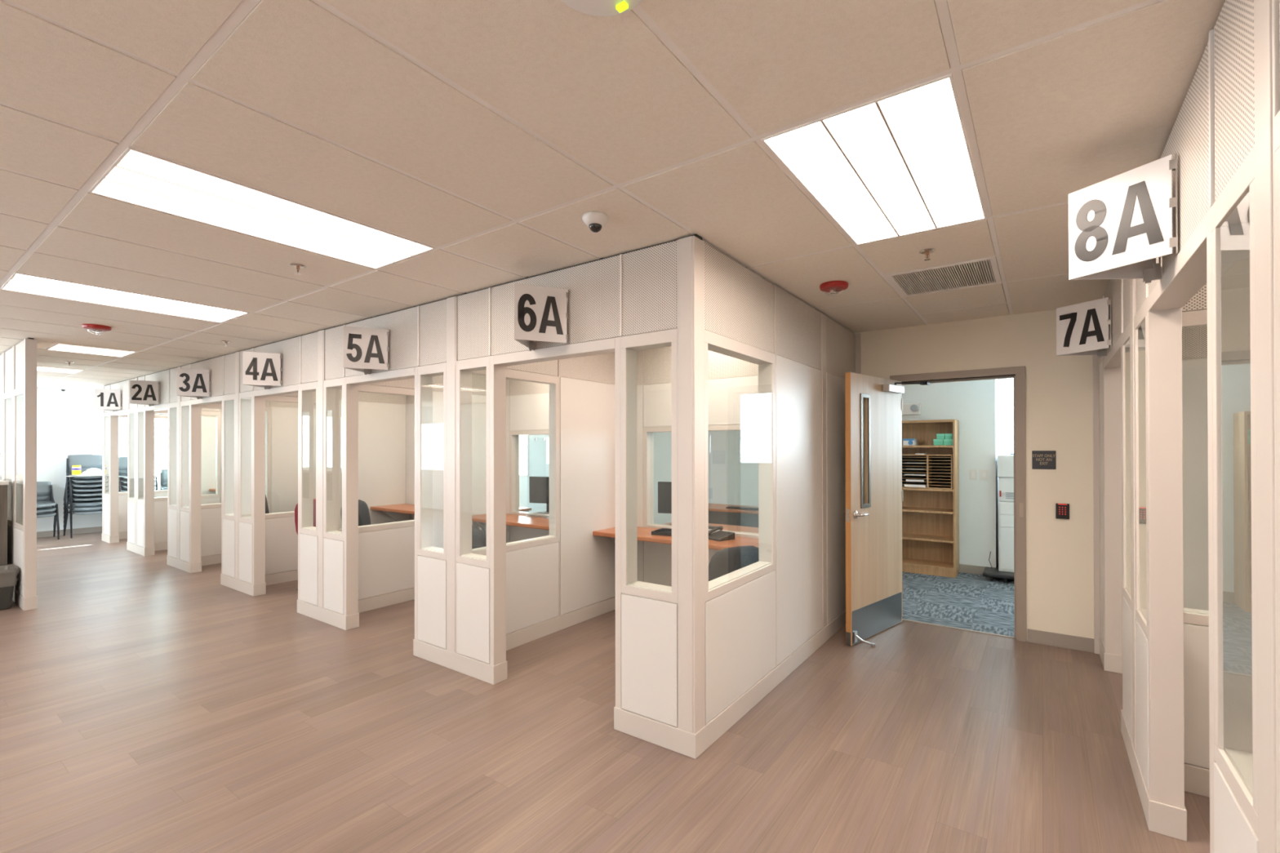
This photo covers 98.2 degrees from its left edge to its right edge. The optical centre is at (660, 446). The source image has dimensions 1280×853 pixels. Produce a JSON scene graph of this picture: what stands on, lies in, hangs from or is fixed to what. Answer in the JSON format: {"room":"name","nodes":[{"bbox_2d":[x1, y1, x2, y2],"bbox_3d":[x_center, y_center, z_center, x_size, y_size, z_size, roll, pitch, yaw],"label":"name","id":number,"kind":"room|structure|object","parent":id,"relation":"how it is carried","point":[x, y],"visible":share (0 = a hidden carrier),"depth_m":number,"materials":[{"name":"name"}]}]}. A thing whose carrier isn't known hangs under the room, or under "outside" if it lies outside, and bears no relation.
{"room":"public hall","nodes":[
{"label":"public hall","id":0,"kind":"room"},
{"bbox_2d":[0,337,37,610],"bbox_3d":[-7.135,0.264,6.055,2.772,2.592,0.087,0,0,34],"label":"wall","id":1,"kind":"structure","parent":0,"point":[18,365],"depth_m":5.37,"materials":[{"name":"white paint"}]},
{"bbox_2d":[36,387,102,532],"bbox_3d":[-10.523,0.212,10.068,0.150,2.738,12.280,0,0,34],"label":"wall","id":2,"kind":"structure","parent":0,"point":[62,416],"depth_m":9.79,"materials":[{"name":"white paint"}]},
{"bbox_2d":[36,526,102,537],"bbox_3d":[-11.099,1.528,9.078,0.012,0.100,9.600,0,0,34],"label":"baseboard","id":3,"kind":"structure","parent":2,"relation":"attached to","point":[97,529],"depth_m":9.92,"materials":[{"name":"beige rubber"}]},
{"bbox_2d":[88,404,168,489],"bbox_3d":[-10.093,0.098,10.659,0.130,1.730,1.300,0,0,34],"label":"window","id":4,"kind":"structure","parent":2,"relation":"in","point":[161,425],"depth_m":10.52,"materials":[{"name":"white glass"}]},
{"bbox_2d":[109,378,130,415],"bbox_3d":[-8.469,-0.758,8.726,1.104,0.522,0.102,0,0,34],"label":"header","id":5,"kind":"object","parent":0,"point":[123,385],"visible":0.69,"depth_m":8.57,"materials":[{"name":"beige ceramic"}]},
{"bbox_2d":[94,388,121,411],"bbox_3d":[-8.572,-0.709,8.572,0.314,0.332,0.269,0,0,34],"label":"sign","id":6,"kind":"object","parent":5,"relation":"attached to","point":[104,399],"visible":1,"depth_m":8.53,"materials":[{"name":"white plastic"}]},
{"bbox_2d":[144,368,169,411],"bbox_3d":[-6.903,-0.765,7.650,1.104,0.522,0.102,0,0,34],"label":"header","id":7,"kind":"object","parent":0,"point":[163,376],"visible":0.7,"depth_m":7.48,"materials":[{"name":"white paint"}]},
{"bbox_2d":[129,380,159,406],"bbox_3d":[-7.006,-0.715,7.496,0.314,0.332,0.269,0,0,34],"label":"sign","id":8,"kind":"object","parent":7,"relation":"attached to","point":[141,392],"visible":1,"depth_m":7.45,"materials":[{"name":"white plastic"}]},
{"bbox_2d":[118,413,215,539],"bbox_3d":[-8.728,0.282,10.057,0.092,2.592,1.818,0,0,34],"label":"wall","id":9,"kind":"structure","parent":0,"point":[207,423],"depth_m":10.32,"materials":[{"name":"beige paint"}]},
{"bbox_2d":[154,408,222,551],"bbox_3d":[-7.150,0.275,8.973,0.092,2.592,1.818,0,0,34],"label":"wall","id":10,"kind":"structure","parent":0,"point":[160,503],"depth_m":8.78,"materials":[{"name":"beige paint"}]},
{"bbox_2d":[189,355,224,405],"bbox_3d":[-5.337,-0.772,6.574,1.104,0.522,0.102,0,0,34],"label":"header","id":11,"kind":"object","parent":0,"point":[216,365],"visible":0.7,"depth_m":6.41,"materials":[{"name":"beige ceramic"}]},
{"bbox_2d":[176,368,210,399],"bbox_3d":[-5.440,-0.722,6.420,0.314,0.332,0.269,0,0,34],"label":"sign","id":12,"kind":"object","parent":11,"relation":"attached to","point":[193,383],"visible":1,"depth_m":6.37,"materials":[{"name":"white plastic"}]},
{"bbox_2d":[200,400,315,565],"bbox_3d":[-5.584,0.269,7.897,0.092,2.592,1.818,0,0,34],"label":"wall","id":13,"kind":"structure","parent":0,"point":[281,418],"depth_m":7.94,"materials":[{"name":"beige paint"}]},
{"bbox_2d":[252,334,302,396],"bbox_3d":[-3.771,-0.778,5.498,1.104,0.522,0.102,0,0,34],"label":"header","id":14,"kind":"object","parent":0,"point":[291,348],"visible":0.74,"depth_m":5.32,"materials":[{"name":"white paint"}]},
{"bbox_2d":[242,351,282,389],"bbox_3d":[-3.874,-0.729,5.345,0.314,0.332,0.269,0,0,34],"label":"sign","id":15,"kind":"object","parent":14,"relation":"attached to","point":[264,370],"visible":1,"depth_m":5.30,"materials":[{"name":"white plastic"}]},
{"bbox_2d":[265,390,405,585],"bbox_3d":[-4.018,0.262,6.821,0.092,2.592,1.818,0,0,34],"label":"wall","id":16,"kind":"structure","parent":0,"point":[381,416],"depth_m":7.14,"materials":[{"name":"white paint"}]},
{"bbox_2d":[343,305,420,385],"bbox_3d":[-2.205,-0.785,4.422,1.104,0.522,0.102,0,0,34],"label":"header","id":17,"kind":"object","parent":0,"point":[403,325],"visible":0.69,"depth_m":4.24,"materials":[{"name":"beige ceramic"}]},
{"bbox_2d":[342,325,389,374],"bbox_3d":[-2.308,-0.735,4.269,0.314,0.332,0.269,0,0,34],"label":"sign","id":18,"kind":"object","parent":17,"relation":"attached to","point":[364,349],"visible":1,"depth_m":4.22,"materials":[{"name":"white plastic"}]},
{"bbox_2d":[337,374,486,613],"bbox_3d":[-2.452,0.256,5.745,0.092,2.592,1.818,0,0,34],"label":"wall","id":19,"kind":"structure","parent":0,"point":[386,551],"depth_m":5.54,"materials":[{"name":"white paint"}]},
{"bbox_2d":[471,352,615,650],"bbox_3d":[-0.886,0.249,4.669,0.092,2.592,1.818,0,0,34],"label":"wall","id":20,"kind":"structure","parent":0,"point":[565,578],"depth_m":4.76,"materials":[{"name":"white paint"}]},
{"bbox_2d":[488,253,622,366],"bbox_3d":[-0.639,-0.791,3.346,1.104,0.522,0.102,0,0,34],"label":"header","id":21,"kind":"object","parent":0,"point":[594,287],"visible":0.68,"depth_m":3.19,"materials":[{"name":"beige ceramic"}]},
{"bbox_2d":[513,283,568,351],"bbox_3d":[-0.742,-0.742,3.193,0.314,0.332,0.269,0,0,34],"label":"sign","id":22,"kind":"object","parent":21,"relation":"attached to","point":[540,313],"visible":1,"depth_m":3.14,"materials":[{"name":"white plastic"}]},
{"bbox_2d":[405,346,758,586],"bbox_3d":[-1.127,0.255,5.991,5.638,2.592,0.112,0,0,34],"label":"wall","id":23,"kind":"structure","parent":0,"point":[732,382],"depth_m":5.25,"materials":[{"name":"white paint"}]},
{"bbox_2d":[369,503,414,521],"bbox_3d":[-2.865,0.945,6.818,1.814,0.338,0.478,0,0,34],"label":"countertop","id":24,"kind":"structure","parent":23,"relation":"attached to","point":[402,512],"depth_m":7.15,"materials":[{"name":"brown wood"}]},
{"bbox_2d":[471,513,549,530],"bbox_3d":[-1.299,0.939,5.742,1.814,0.338,0.478,0,0,34],"label":"countertop","id":25,"kind":"structure","parent":23,"relation":"attached to","point":[514,520],"depth_m":5.75,"materials":[{"name":"brown wood"}]},
{"bbox_2d":[592,526,758,550],"bbox_3d":[0.270,0.932,4.664,1.820,0.338,0.478,0,0,34],"label":"countertop","id":26,"kind":"structure","parent":23,"relation":"attached to","point":[644,534],"depth_m":4.59,"materials":[{"name":"brown wood"}]},
{"bbox_2d":[708,525,734,541],"bbox_3d":[0.481,0.716,4.545,0.180,0.094,0.180,0,0,-38],"label":"phone","id":27,"kind":"object","parent":26,"relation":"on","point":[719,535],"visible":0.79,"depth_m":4.52,"materials":[{"name":"black plastic"}]},
{"bbox_2d":[0,532,1209,852],"bbox_3d":[-3.576,1.582,5.292,17.100,0.060,12.280,0,0,34],"label":"floor","id":28,"kind":"structure","parent":0,"point":[148,704],"depth_m":2.88,"materials":[{"name":"brown wood"}]},
{"bbox_2d":[0,480,8,565],"bbox_3d":[-7.657,0.958,5.802,2.160,1.205,0.855,0,0,34],"label":"partition","id":29,"kind":"object","parent":28,"relation":"on","point":[3,484],"depth_m":5.54,"materials":[{"name":"grey wood"}]},
{"bbox_2d":[0,564,19,610],"bbox_3d":[-6.405,1.361,5.294,0.399,0.390,0.321,0,0,34],"label":"trash bin","id":30,"kind":"object","parent":28,"relation":"on","point":[8,573],"visible":1,"depth_m":5.27,"materials":[{"name":"grey plastic"}]},
{"bbox_2d":[36,495,59,539],"bbox_3d":[-10.518,1.177,9.286,0.504,0.812,0.562,0,0,34],"label":"chair","id":31,"kind":"object","parent":28,"relation":"on","point":[43,514],"visible":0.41,"depth_m":9.45,"materials":[{"name":"grey plastic"}]},
{"bbox_2d":[36,490,59,534],"bbox_3d":[-10.518,1.094,9.286,0.504,0.812,0.562,0,0,34],"label":"chair","id":32,"kind":"object","parent":31,"relation":"on","point":[43,497],"visible":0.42,"depth_m":9.45,"materials":[{"name":"grey plastic"}]},
{"bbox_2d":[36,481,59,529],"bbox_3d":[-10.518,1.011,9.287,0.504,0.812,0.562,0,0,34],"label":"chair","id":33,"kind":"object","parent":32,"relation":"on","point":[43,488],"visible":0.38,"depth_m":9.49,"materials":[{"name":"grey plastic"}]},
{"bbox_2d":[63,497,102,538],"bbox_3d":[-10.144,1.179,9.830,0.504,0.812,0.562,0,0,34],"label":"chair","id":34,"kind":"object","parent":28,"relation":"on","point":[99,510],"visible":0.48,"depth_m":9.71,"materials":[{"name":"grey plastic"}]},
{"bbox_2d":[63,494,102,533],"bbox_3d":[-10.144,1.101,9.830,0.504,0.812,0.562,0,0,34],"label":"chair","id":35,"kind":"object","parent":34,"relation":"on","point":[95,506],"visible":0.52,"depth_m":9.71,"materials":[{"name":"grey plastic"}]},
{"bbox_2d":[63,488,102,528],"bbox_3d":[-10.144,1.023,9.831,0.504,0.812,0.562,0,0,34],"label":"chair","id":36,"kind":"object","parent":35,"relation":"on","point":[92,502],"visible":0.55,"depth_m":9.72,"materials":[{"name":"grey plastic"}]},
{"bbox_2d":[63,486,102,524],"bbox_3d":[-10.144,0.945,9.831,0.504,0.812,0.562,0,0,34],"label":"chair","id":37,"kind":"object","parent":36,"relation":"on","point":[97,497],"visible":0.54,"depth_m":9.71,"materials":[{"name":"grey plastic"}]},
{"bbox_2d":[63,480,102,519],"bbox_3d":[-10.144,0.867,9.831,0.504,0.812,0.562,0,0,34],"label":"chair","id":38,"kind":"object","parent":37,"relation":"on","point":[95,493],"visible":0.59,"depth_m":9.74,"materials":[{"name":"grey plastic"}]},
{"bbox_2d":[63,477,102,515],"bbox_3d":[-10.145,0.789,9.831,0.504,0.812,0.562,0,0,34],"label":"chair","id":39,"kind":"object","parent":38,"relation":"on","point":[92,489],"visible":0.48,"depth_m":9.71,"materials":[{"name":"grey plastic"}]},
{"bbox_2d":[63,468,102,511],"bbox_3d":[-10.145,0.711,9.832,0.504,0.812,0.562,0,0,34],"label":"chair","id":40,"kind":"object","parent":39,"relation":"on","point":[99,484],"visible":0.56,"depth_m":9.70,"materials":[{"name":"grey plastic"}]},
{"bbox_2d":[63,464,102,506],"bbox_3d":[-10.145,0.633,9.832,0.504,0.812,0.562,0,0,34],"label":"chair","id":41,"kind":"object","parent":40,"relation":"on","point":[96,480],"visible":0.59,"depth_m":9.74,"materials":[{"name":"grey plastic"}]},
{"bbox_2d":[63,454,102,502],"bbox_3d":[-10.145,0.555,9.832,0.504,0.812,0.562,0,0,34],"label":"chair","id":42,"kind":"object","parent":41,"relation":"on","point":[86,461],"visible":0.59,"depth_m":9.88,"materials":[{"name":"grey plastic"}]},
{"bbox_2d":[102,383,119,543],"bbox_3d":[-9.092,0.279,9.151,0.517,2.592,0.112,0,0,34],"label":"pier","id":43,"kind":"object","parent":28,"relation":"on","point":[110,424],"visible":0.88,"depth_m":9.03,"materials":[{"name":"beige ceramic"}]},
{"bbox_2d":[126,374,155,556],"bbox_3d":[-7.688,0.273,8.186,0.910,2.592,0.112,0,0,34],"label":"pier","id":44,"kind":"object","parent":28,"relation":"on","point":[140,422],"visible":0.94,"depth_m":8.10,"materials":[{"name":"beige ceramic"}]},
{"bbox_2d":[166,363,201,573],"bbox_3d":[-6.122,0.267,7.110,0.910,2.592,0.112,0,0,34],"label":"pier","id":45,"kind":"object","parent":28,"relation":"on","point":[184,439],"visible":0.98,"depth_m":7.04,"materials":[{"name":"white paint"}]},
{"bbox_2d":[220,347,266,596],"bbox_3d":[-4.556,0.260,6.034,0.910,2.592,0.112,0,0,34],"label":"pier","id":46,"kind":"object","parent":28,"relation":"on","point":[243,414],"visible":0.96,"depth_m":5.96,"materials":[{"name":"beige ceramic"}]},
{"bbox_2d":[297,324,359,630],"bbox_3d":[-2.990,0.254,4.958,0.910,2.592,0.112,0,0,34],"label":"pier","id":47,"kind":"object","parent":28,"relation":"on","point":[328,556],"visible":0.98,"depth_m":4.89,"materials":[{"name":"white paint"}]},
{"bbox_2d":[340,499,370,526],"bbox_3d":[-2.961,1.058,5.790,0.606,0.986,0.640,0,0,3],"label":"office chair","id":48,"kind":"object","parent":28,"relation":"on","point":[364,518],"visible":0.02,"depth_m":5.89,"materials":[{"name":"grey fabric"}]},
{"bbox_2d":[413,285,506,684],"bbox_3d":[-1.424,0.247,3.882,0.910,2.592,0.112,0,0,34],"label":"pier","id":49,"kind":"object","parent":28,"relation":"on","point":[460,593],"visible":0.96,"depth_m":3.81,"materials":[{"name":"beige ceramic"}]},
{"bbox_2d":[471,524,486,549],"bbox_3d":[-1.505,1.117,5.079,0.585,0.856,0.606,0,0,41],"label":"office chair","id":50,"kind":"object","parent":28,"relation":"on","point":[478,535],"visible":0.05,"depth_m":4.77,"materials":[{"name":"black plastic"}]},
{"bbox_2d":[613,233,706,759],"bbox_3d":[-0.013,0.241,2.913,0.517,2.592,0.112,0,0,34],"label":"pier","id":51,"kind":"object","parent":28,"relation":"on","point":[660,629],"visible":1,"depth_m":2.82,"materials":[{"name":"beige paint"}]},
{"bbox_2d":[661,522,758,533],"bbox_3d":[0.645,1.173,5.293,1.500,0.745,0.620,0,0,34],"label":"desk","id":52,"kind":"object","parent":28,"relation":"on","point":[726,527],"visible":0.07,"depth_m":5.38,"materials":[{"name":"brown wood"}]},
{"bbox_2d":[657,481,671,525],"bbox_3d":[0.219,0.582,5.580,0.520,0.440,0.190,0,0,20],"label":"monitor","id":53,"kind":"object","parent":52,"relation":"on","point":[664,488],"visible":0.23,"depth_m":5.62,"materials":[{"name":"black plastic"}]},
{"bbox_2d":[708,545,758,581],"bbox_3d":[0.391,1.098,3.876,0.585,0.879,0.606,0,0,-27],"label":"office chair","id":54,"kind":"object","parent":28,"relation":"on","point":[724,562],"visible":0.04,"depth_m":3.59,"materials":[{"name":"grey fabric"}]},
{"bbox_2d":[708,502,758,527],"bbox_3d":[0.997,1.179,7.271,1.400,0.745,0.620,0,0,34],"label":"desk","id":55,"kind":"object","parent":28,"relation":"on","point":[718,513],"visible":0.07,"depth_m":7.51,"materials":[{"name":"brown wood"}]},
{"bbox_2d":[902,419,959,577],"bbox_3d":[3.159,0.617,6.903,0.945,1.860,0.360,0,0,34],"label":"bookcase","id":56,"kind":"object","parent":28,"relation":"on","point":[930,517],"visible":0.59,"depth_m":6.89,"materials":[{"name":"brown wood"}]},
{"bbox_2d":[902,453,953,489],"bbox_3d":[3.203,0.306,6.856,0.752,0.409,0.290,0,0,34],"label":"mail sorter","id":57,"kind":"object","parent":56,"relation":"on","point":[939,471],"visible":0.59,"depth_m":6.82,"materials":[{"name":"brown wood"}]},
{"bbox_2d":[982,562,1013,582],"bbox_3d":[4.303,1.493,6.412,0.940,0.099,0.850,0,0,34],"label":"dolly","id":58,"kind":"object","parent":28,"relation":"on","point":[993,572],"visible":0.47,"depth_m":6.29,"materials":[{"name":"black plastic"}]},
{"bbox_2d":[997,454,1013,572],"bbox_3d":[4.380,0.773,6.440,0.760,1.340,0.620,0,0,34],"label":"copier","id":59,"kind":"object","parent":58,"relation":"on","point":[1005,462],"visible":0.33,"depth_m":6.37,"materials":[{"name":"white plastic"}]},
{"bbox_2d":[1098,356,1122,673],"bbox_3d":[3.187,0.240,3.925,0.112,2.592,0.395,0,0,34],"label":"pier","id":60,"kind":"object","parent":28,"relation":"on","point":[1109,379],"visible":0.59,"depth_m":3.78,"materials":[{"name":"beige paint"}]},
{"bbox_2d":[1102,279,1123,368],"bbox_3d":[2.794,-0.797,3.360,0.102,0.522,1.093,0,0,34],"label":"header","id":61,"kind":"object","parent":60,"relation":"on","point":[1114,290],"visible":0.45,"depth_m":3.27,"materials":[{"name":"beige paint"}]},
{"bbox_2d":[1056,297,1111,358],"bbox_3d":[2.727,-0.746,3.588,0.269,0.332,0.314,0,0,34],"label":"sign","id":62,"kind":"object","parent":61,"relation":"attached to","point":[1082,328],"visible":1,"depth_m":3.53,"materials":[{"name":"white plastic"}]},
{"bbox_2d":[1120,278,1186,841],"bbox_3d":[2.251,0.236,2.564,0.112,2.592,0.935,0,0,34],"label":"pier","id":63,"kind":"object","parent":28,"relation":"on","point":[1153,723],"visible":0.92,"depth_m":2.20,"materials":[{"name":"beige paint"}]},
{"bbox_2d":[1146,28,1214,311],"bbox_3d":[1.719,-0.801,1.795,0.102,0.522,1.046,0,0,34],"label":"header","id":64,"kind":"object","parent":63,"relation":"on","point":[1192,135],"visible":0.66,"depth_m":1.62,"materials":[{"name":"beige paint"}]},
{"bbox_2d":[1068,152,1177,284],"bbox_3d":[1.593,-0.750,1.937,0.269,0.332,0.314,0,0,34],"label":"sign","id":65,"kind":"object","parent":64,"relation":"attached to","point":[1119,225],"visible":1,"depth_m":1.87,"materials":[{"name":"white plastic"}]},
{"bbox_2d":[1206,0,1279,852],"bbox_3d":[1.196,0.232,1.028,0.112,2.592,0.911,0,0,34],"label":"pier","id":66,"kind":"object","parent":28,"relation":"on","point":[1243,219],"visible":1,"depth_m":1.26,"materials":[{"name":"white paint"}]},
{"bbox_3d":[-0.921,1.179,6.369,1.500,0.745,0.620,0,0,34],"label":"desk","id":67,"kind":"object","parent":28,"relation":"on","visible":0},
{"bbox_2d":[528,476,549,514],"bbox_3d":[-1.347,0.588,6.656,0.520,0.440,0.190,0,0,20],"label":"monitor","id":68,"kind":"object","parent":67,"relation":"on","point":[539,486],"visible":0.43,"depth_m":6.67,"materials":[{"name":"black plastic"}]},
{"bbox_2d":[0,0,1225,391],"bbox_3d":[-3.598,-1.161,5.339,17.702,0.250,13.435,0,0,34],"label":"ceiling","id":69,"kind":"structure","parent":0,"point":[483,134],"depth_m":1.88,"materials":[{"name":"tile"}]},
{"bbox_2d":[46,342,136,356],"bbox_3d":[-6.126,-1.058,5.966,0.586,0.063,0.586,0,0,34],"label":"ceiling light","id":70,"kind":"object","parent":69,"relation":"attached to","point":[58,347],"visible":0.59,"depth_m":5.99,"materials":[{"name":"white paint"}]},
{"bbox_2d":[53,346,128,354],"bbox_3d":[-6.126,-1.038,5.966,0.164,0.008,0.568,0,0,34],"label":"diffuser","id":71,"kind":"object","parent":70,"relation":"attached to","point":[73,348],"depth_m":5.95,"materials":[{"name":"white plastic"}]},
{"bbox_2d":[0,271,248,322],"bbox_3d":[-3.786,-1.069,3.989,0.586,0.063,1.195,0,0,34],"label":"ceiling light","id":72,"kind":"object","parent":69,"relation":"attached to","point":[18,282],"visible":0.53,"depth_m":3.94,"materials":[{"name":"white paint"}]},
{"bbox_2d":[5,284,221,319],"bbox_3d":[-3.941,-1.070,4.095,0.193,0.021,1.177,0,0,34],"label":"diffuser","id":73,"kind":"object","parent":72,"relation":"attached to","point":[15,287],"depth_m":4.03,"materials":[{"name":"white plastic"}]},
{"bbox_2d":[8,280,235,318],"bbox_3d":[-3.786,-1.049,3.989,0.164,0.008,1.177,0,0,34],"label":"diffuser","id":74,"kind":"object","parent":72,"relation":"attached to","point":[46,285],"depth_m":3.91,"materials":[{"name":"white plastic"}]},
{"bbox_2d":[88,146,435,269],"bbox_3d":[-1.776,-1.078,2.608,0.586,0.063,1.195,0,0,34],"label":"ceiling light","id":75,"kind":"object","parent":69,"relation":"attached to","point":[138,177],"visible":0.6,"depth_m":2.50,"materials":[{"name":"white paint"}]},
{"bbox_2d":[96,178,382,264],"bbox_3d":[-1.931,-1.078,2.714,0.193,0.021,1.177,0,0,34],"label":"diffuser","id":76,"kind":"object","parent":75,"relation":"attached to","point":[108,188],"depth_m":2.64,"materials":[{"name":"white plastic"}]},
{"bbox_2d":[106,166,407,260],"bbox_3d":[-1.776,-1.057,2.608,0.164,0.008,1.177,0,0,34],"label":"diffuser","id":77,"kind":"object","parent":75,"relation":"attached to","point":[147,179],"depth_m":2.47,"materials":[{"name":"white plastic"}]},
{"bbox_2d":[582,211,608,232],"bbox_3d":[-0.300,-1.016,2.538,0.120,0.071,0.120,0,0,34],"label":"security camera","id":78,"kind":"object","parent":69,"relation":"attached to","point":[595,220],"visible":1,"depth_m":2.51,"materials":[{"name":"white plastic"}]},
{"bbox_2d":[561,0,643,16],"bbox_3d":[-0.137,-1.042,1.219,0.249,0.030,0.249,0,0,34],"label":"smoke detector","id":79,"kind":"object","parent":69,"relation":"in","point":[593,7],"visible":1,"depth_m":1.30,"materials":[{"name":"white plastic"}]},
{"bbox_2d":[819,280,848,296],"bbox_3d":[1.124,-1.014,3.599,0.180,0.072,0.180,0,0,34],"label":"fire alarm strobe","id":80,"kind":"object","parent":69,"relation":"attached to","point":[832,286],"visible":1,"depth_m":3.56,"materials":[{"name":"red plastic"}]},
{"bbox_2d":[760,73,986,244],"bbox_3d":[0.924,-1.084,2.232,0.586,0.063,1.195,0,0,34],"label":"ceiling light","id":81,"kind":"object","parent":69,"relation":"attached to","point":[899,163],"visible":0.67,"depth_m":2.11,"materials":[{"name":"white paint"}]},
{"bbox_2d":[768,121,893,239],"bbox_3d":[0.769,-1.084,2.338,0.193,0.021,1.177,0,0,34],"label":"diffuser","id":82,"kind":"object","parent":81,"relation":"attached to","point":[810,152],"depth_m":2.25,"materials":[{"name":"white plastic"}]},
{"bbox_2d":[823,102,934,234],"bbox_3d":[0.924,-1.063,2.232,0.164,0.008,1.177,0,0,34],"label":"diffuser","id":83,"kind":"object","parent":81,"relation":"attached to","point":[864,134],"depth_m":2.08,"materials":[{"name":"white plastic"}]},
{"bbox_2d":[881,77,982,222],"bbox_3d":[1.078,-1.085,2.126,0.193,0.021,1.177,0,0,34],"label":"diffuser","id":84,"kind":"object","parent":81,"relation":"attached to","point":[925,123],"depth_m":2.03,"materials":[{"name":"white plastic"}]},
{"bbox_2d":[884,256,1001,297],"bbox_3d":[1.787,-1.063,3.488,0.584,0.027,0.584,0,0,34],"label":"ceiling vent","id":85,"kind":"object","parent":69,"relation":"in","point":[961,275],"visible":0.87,"depth_m":3.46,"materials":[{"name":"white metal"}]},
{"bbox_2d":[519,379,996,567],"bbox_3d":[-1.769,0.200,10.624,14.050,2.738,0.150,0,0,34],"label":"wall","id":86,"kind":"structure","parent":0,"point":[733,455],"depth_m":6.93,"materials":[{"name":"white paint"}]},
{"bbox_2d":[519,435,528,477],"bbox_3d":[-3.326,-0.074,11.670,1.700,1.400,0.130,0,0,34],"label":"window","id":87,"kind":"structure","parent":86,"relation":"in","point":[523,439],"depth_m":11.28,"materials":[{"name":"white glass"}]},
{"bbox_2d":[902,403,920,414],"bbox_3d":[3.168,-0.475,7.085,0.280,0.145,0.095,0,0,34],"label":"emergency light","id":88,"kind":"object","parent":86,"relation":"attached to","point":[908,408],"visible":0.86,"depth_m":7.05,"materials":[{"name":"white plastic"}]},
{"bbox_2d":[959,564,995,574],"bbox_3d":[2.514,1.501,7.579,3.550,0.100,0.012,0,0,34],"label":"baseboard","id":89,"kind":"structure","parent":86,"relation":"attached to","point":[971,569],"depth_m":6.72,"materials":[{"name":"beige rubber"}]},
{"bbox_2d":[704,242,855,749],"bbox_3d":[0.972,0.243,3.989,0.112,2.592,2.801,0,0,34],"label":"wall","id":90,"kind":"structure","parent":0,"point":[764,618],"depth_m":3.61,"materials":[{"name":"white paint"}]},
{"bbox_2d":[854,333,861,373],"bbox_3d":[1.813,0.254,5.085,0.045,2.576,0.030,0,0,34],"label":"trim","id":91,"kind":"structure","parent":90,"relation":"attached to","point":[857,336],"depth_m":5.08,"materials":[{"name":"beige paint"}]},
{"bbox_2d":[855,309,1093,641],"bbox_3d":[3.406,0.167,4.081,3.809,2.738,0.120,0,0,34],"label":"wall","id":92,"kind":"structure","parent":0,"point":[1060,553],"depth_m":4.30,"materials":[{"name":"beige paint"}]},
{"bbox_2d":[889,365,1026,641],"bbox_3d":[2.498,0.456,4.705,1.007,2.168,0.170,0,0,34],"label":"door frame","id":93,"kind":"structure","parent":92,"relation":"attached to","point":[1017,373],"depth_m":4.38,"materials":[{"name":"beige"}]},
{"bbox_2d":[843,372,929,647],"bbox_3d":[1.856,0.485,4.560,1.042,2.106,0.230,0,0,-38],"label":"door leaf","id":94,"kind":"structure","parent":93,"relation":"attached to","point":[873,405],"depth_m":4.48,"materials":[{"name":"brown wood"}]},
{"bbox_2d":[1031,450,1055,469],"bbox_3d":[2.973,0.107,4.301,0.152,0.144,0.009,0,0,34],"label":"sign","id":95,"kind":"object","parent":92,"relation":"attached to","point":[1041,460],"visible":1,"depth_m":4.30,"materials":[{"name":"grey plastic"}]},
{"bbox_2d":[1027,628,1094,653],"bbox_3d":[3.054,1.487,4.240,0.414,0.100,0.012,0,0,34],"label":"baseboard","id":96,"kind":"structure","parent":92,"relation":"attached to","point":[1069,642],"depth_m":4.23,"materials":[{"name":"beige rubber"}]},
{"bbox_2d":[1055,503,1069,519],"bbox_3d":[3.065,0.497,4.228,0.084,0.116,0.024,0,0,34],"label":"keypad","id":97,"kind":"object","parent":92,"relation":"attached to","point":[1062,510],"visible":1,"depth_m":4.22,"materials":[{"name":"black plastic"}]},
{"bbox_2d":[995,378,998,564],"bbox_3d":[4.146,0.177,6.960,0.150,2.738,0.510,0,0,34],"label":"wall","id":98,"kind":"structure","parent":0,"point":[997,380],"depth_m":6.84,"materials":[{"name":"white paint"}]},
{"bbox_2d":[998,378,1003,455],"bbox_3d":[5.589,0.172,6.236,3.050,2.738,0.150,0,0,34],"label":"wall","id":99,"kind":"structure","parent":0,"point":[1000,380],"depth_m":7.03,"materials":[{"name":"white paint"}]},
{"bbox_2d":[1002,377,1013,454],"bbox_3d":[5.309,-0.308,6.405,2.300,1.200,0.130,0,0,34],"label":"window","id":100,"kind":"structure","parent":99,"relation":"in","point":[1008,406],"depth_m":7.00,"materials":[{"name":"white glass"}]},
{"bbox_2d":[1007,377,1013,454],"bbox_3d":[5.306,-0.306,6.401,2.210,1.115,0.011,0,0,34],"label":"blind","id":101,"kind":"object","parent":100,"relation":"attached to","point":[1010,381],"depth_m":7.00,"materials":[{"name":"white"}]},
{"bbox_2d":[1182,327,1208,610],"bbox_3d":[4.064,0.237,3.514,1.824,2.592,0.062,0,0,34],"label":"wall","id":102,"kind":"structure","parent":0,"point":[1194,340],"depth_m":3.77,"materials":[{"name":"white paint"}]},
{"bbox_2d":[1093,355,1099,654],"bbox_3d":[3.232,0.248,4.110,0.035,2.576,0.030,0,0,34],"label":"trim","id":103,"kind":"structure","parent":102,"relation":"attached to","point":[1095,360],"depth_m":4.10,"materials":[{"name":"beige paint"}]},
{"bbox_2d":[1182,282,1209,797],"bbox_3d":[3.040,0.233,2.024,1.824,2.592,0.092,0,0,34],"label":"wall","id":104,"kind":"structure","parent":0,"point":[1194,312],"depth_m":2.44,"materials":[{"name":"white paint"}]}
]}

